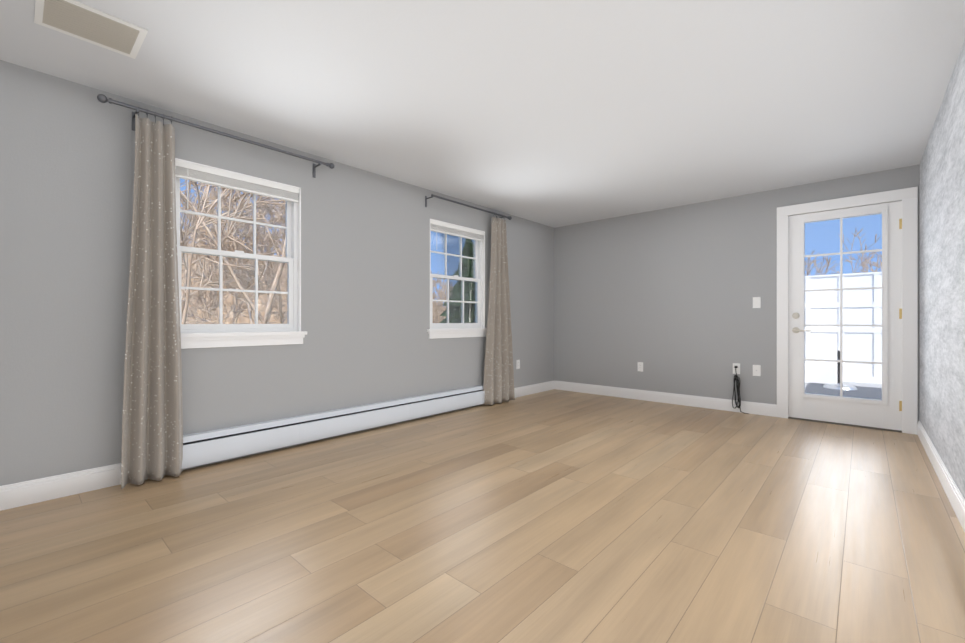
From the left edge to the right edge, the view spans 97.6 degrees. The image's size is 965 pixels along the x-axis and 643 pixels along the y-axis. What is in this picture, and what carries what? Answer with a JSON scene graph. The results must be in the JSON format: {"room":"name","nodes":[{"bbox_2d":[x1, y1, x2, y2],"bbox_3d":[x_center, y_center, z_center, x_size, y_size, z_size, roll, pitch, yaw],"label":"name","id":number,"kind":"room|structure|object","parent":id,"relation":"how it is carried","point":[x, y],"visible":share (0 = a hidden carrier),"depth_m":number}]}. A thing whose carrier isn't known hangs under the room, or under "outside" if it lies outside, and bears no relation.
{"room":"empty living room","nodes":[
{"label":"empty living room","id":0,"kind":"room"},
{"bbox_2d":[0,60,553,485],"bbox_3d":[-1.226,-0.248,3.682,0.150,2.440,6.880,0,0,42],"label":"wall","id":1,"kind":"structure","parent":0,"point":[67,156],"depth_m":2.83},
{"bbox_2d":[0,463,120,510],"bbox_3d":[-2.711,0.909,1.911,0.014,0.125,1.960,0,0,42],"label":"baseboard","id":2,"kind":"structure","parent":1,"relation":"attached to","point":[19,494],"depth_m":2.32},
{"bbox_2d":[97,94,334,488],"bbox_3d":[-1.705,-0.163,2.923,0.153,2.246,1.436,0,0,42],"label":"curtain","id":3,"kind":"object","parent":1,"relation":"attached to","point":[152,431],"visible":1,"depth_m":2.56},
{"bbox_2d":[175,158,306,348],"bbox_3d":[-1.764,-0.441,3.060,0.184,1.235,0.925,0,0,42],"label":"window","id":4,"kind":"structure","parent":1,"relation":"in","point":[220,334],"depth_m":3.06},
{"bbox_2d":[182,385,494,468],"bbox_3d":[-0.958,0.857,3.817,0.068,0.230,3.220,0,0,42],"label":"baseboard heater","id":5,"kind":"object","parent":1,"relation":"attached to","point":[203,448],"visible":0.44,"depth_m":3.35},
{"bbox_2d":[427,219,486,338],"bbox_3d":[-0.298,-0.441,4.687,0.184,1.235,0.925,0,0,42],"label":"window","id":6,"kind":"structure","parent":1,"relation":"in","point":[463,251],"depth_m":4.74},
{"bbox_2d":[425,194,514,404],"bbox_3d":[-0.087,-0.163,4.720,0.154,2.246,1.313,0,0,42],"label":"curtain","id":7,"kind":"object","parent":1,"relation":"attached to","point":[498,385],"visible":1,"depth_m":4.97},
{"bbox_2d":[516,360,519,368],"bbox_3d":[0.459,0.552,5.435,0.007,0.115,0.070,0,0,42],"label":"outlet","id":8,"kind":"object","parent":1,"relation":"attached to","point":[517,364],"visible":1,"depth_m":5.43},
{"bbox_2d":[514,381,555,397],"bbox_3d":[0.556,0.909,5.536,0.016,0.125,1.360,0,0,42],"label":"baseboard","id":9,"kind":"structure","parent":1,"relation":"attached to","point":[550,385],"depth_m":5.69},
{"bbox_2d":[0,389,964,642],"bbox_3d":[0.543,1.032,2.089,4.912,0.120,6.880,0,0,42],"label":"floor","id":10,"kind":"structure","parent":0,"point":[556,516],"depth_m":1.87},
{"bbox_2d":[0,0,964,227],"bbox_3d":[0.543,-1.408,2.089,4.912,0.120,6.880,0,0,42],"label":"ceiling","id":11,"kind":"structure","parent":0,"point":[555,113],"depth_m":2.40},
{"bbox_2d":[34,0,147,58],"bbox_3d":[-1.781,-1.344,1.924,0.310,0.007,0.355,0,0,42],"label":"ceiling vent","id":12,"kind":"object","parent":11,"relation":"in","point":[81,21],"visible":1,"depth_m":1.92},
{"bbox_2d":[554,165,918,421],"bbox_3d":[2.442,-0.248,4.907,3.662,2.440,0.150,0,0,42],"label":"wall","id":13,"kind":"structure","parent":0,"point":[665,296],"depth_m":4.91},
{"bbox_2d":[638,362,642,371],"bbox_3d":[1.958,0.562,5.237,0.070,0.115,0.007,0,0,42],"label":"outlet","id":14,"kind":"object","parent":13,"relation":"attached to","point":[640,366],"visible":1,"depth_m":5.23},
{"bbox_2d":[556,381,776,416],"bbox_3d":[2.011,0.909,5.185,2.650,0.125,0.014,0,0,42],"label":"baseboard","id":15,"kind":"structure","parent":13,"relation":"attached to","point":[765,409],"depth_m":4.96},
{"bbox_2d":[733,363,739,373],"bbox_3d":[2.730,0.507,4.541,0.070,0.115,0.007,0,0,42],"label":"outlet","id":16,"kind":"object","parent":13,"relation":"attached to","point":[737,369],"visible":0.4,"depth_m":4.54},
{"bbox_2d":[753,365,760,375],"bbox_3d":[2.866,0.512,4.415,0.070,0.115,0.012,0,0,42],"label":"outlet","id":17,"kind":"object","parent":13,"relation":"attached to","point":[756,370],"visible":1,"depth_m":4.41},
{"bbox_2d":[753,297,760,307],"bbox_3d":[2.864,-0.198,4.413,0.070,0.115,0.018,0,0,42],"label":"light switch","id":18,"kind":"object","parent":13,"relation":"attached to","point":[756,302],"visible":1,"depth_m":4.41},
{"bbox_2d":[788,201,901,431],"bbox_3d":[3.382,-0.046,3.973,0.823,2.027,0.112,0,0,42],"label":"patio door","id":19,"kind":"structure","parent":13,"relation":"in","point":[885,413],"depth_m":3.94},
{"bbox_2d":[788,418,901,432],"bbox_3d":[3.425,0.967,4.027,0.818,0.010,0.182,0,0,42],"label":"sill","id":20,"kind":"structure","parent":13,"relation":"attached to","point":[845,425],"depth_m":3.93},
{"bbox_2d":[777,187,917,434],"bbox_3d":[3.416,-0.093,4.017,1.000,2.130,0.168,0,0,42],"label":"door frame","id":21,"kind":"structure","parent":13,"relation":"attached to","point":[908,197],"depth_m":3.68},
{"bbox_2d":[805,272,881,399],"bbox_3d":[5.874,0.234,5.027,3.940,2.155,4.598,0,0,42],"label":"fence","id":22,"kind":"object","parent":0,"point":[872,349],"depth_m":7.35},
{"bbox_2d":[919,40,964,498],"bbox_3d":[2.276,-0.248,1.897,0.120,2.440,4.845,0,0,42],"label":"wall","id":23,"kind":"structure","parent":0,"point":[942,292],"depth_m":2.48},
{"bbox_2d":[917,421,964,531],"bbox_3d":[2.201,0.909,1.914,0.014,0.125,4.580,0,0,42],"label":"baseboard","id":24,"kind":"structure","parent":23,"relation":"attached to","point":[953,493],"depth_m":2.42},
{"label":"outside","id":25,"kind":"structure","parent":0,"visible":0},
{"bbox_3d":[1.983,3.971,51.952,180.000,0.200,200.000,0,0,42],"label":"ground","id":26,"kind":"structure","parent":25,"visible":0},
{"bbox_2d":[180,237,286,323],"bbox_3d":[-33.875,-4.579,33.913,7.658,16.900,49.146,0,0,42],"label":"thicket","id":27,"kind":"object","parent":26,"relation":"on","point":[228,301],"depth_m":44.75},
{"bbox_2d":[180,179,446,323],"bbox_3d":[-10.484,-4.478,29.732,40.002,16.927,36.365,0,0,42],"label":"trees","id":28,"kind":"object","parent":26,"relation":"on","point":[203,231],"depth_m":16.57},
{"bbox_2d":[805,228,881,275],"bbox_3d":[28.429,-1.617,32.492,16.819,11.207,17.237,0,0,42],"label":"trees","id":29,"kind":"object","parent":26,"relation":"on","point":[847,260],"depth_m":32.67},
{"bbox_3d":[2.719,0.488,4.528,0.026,0.024,0.025,0,0,42],"label":"plug","id":30,"kind":"object","parent":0,"visible":0},
{"bbox_2d":[732,367,748,413],"bbox_3d":[2.741,0.728,4.487,0.153,0.486,0.052,0,0,42],"label":"cord","id":31,"kind":"object","parent":30,"relation":"attached to","point":[737,379],"visible":0.98,"depth_m":4.50}
]}

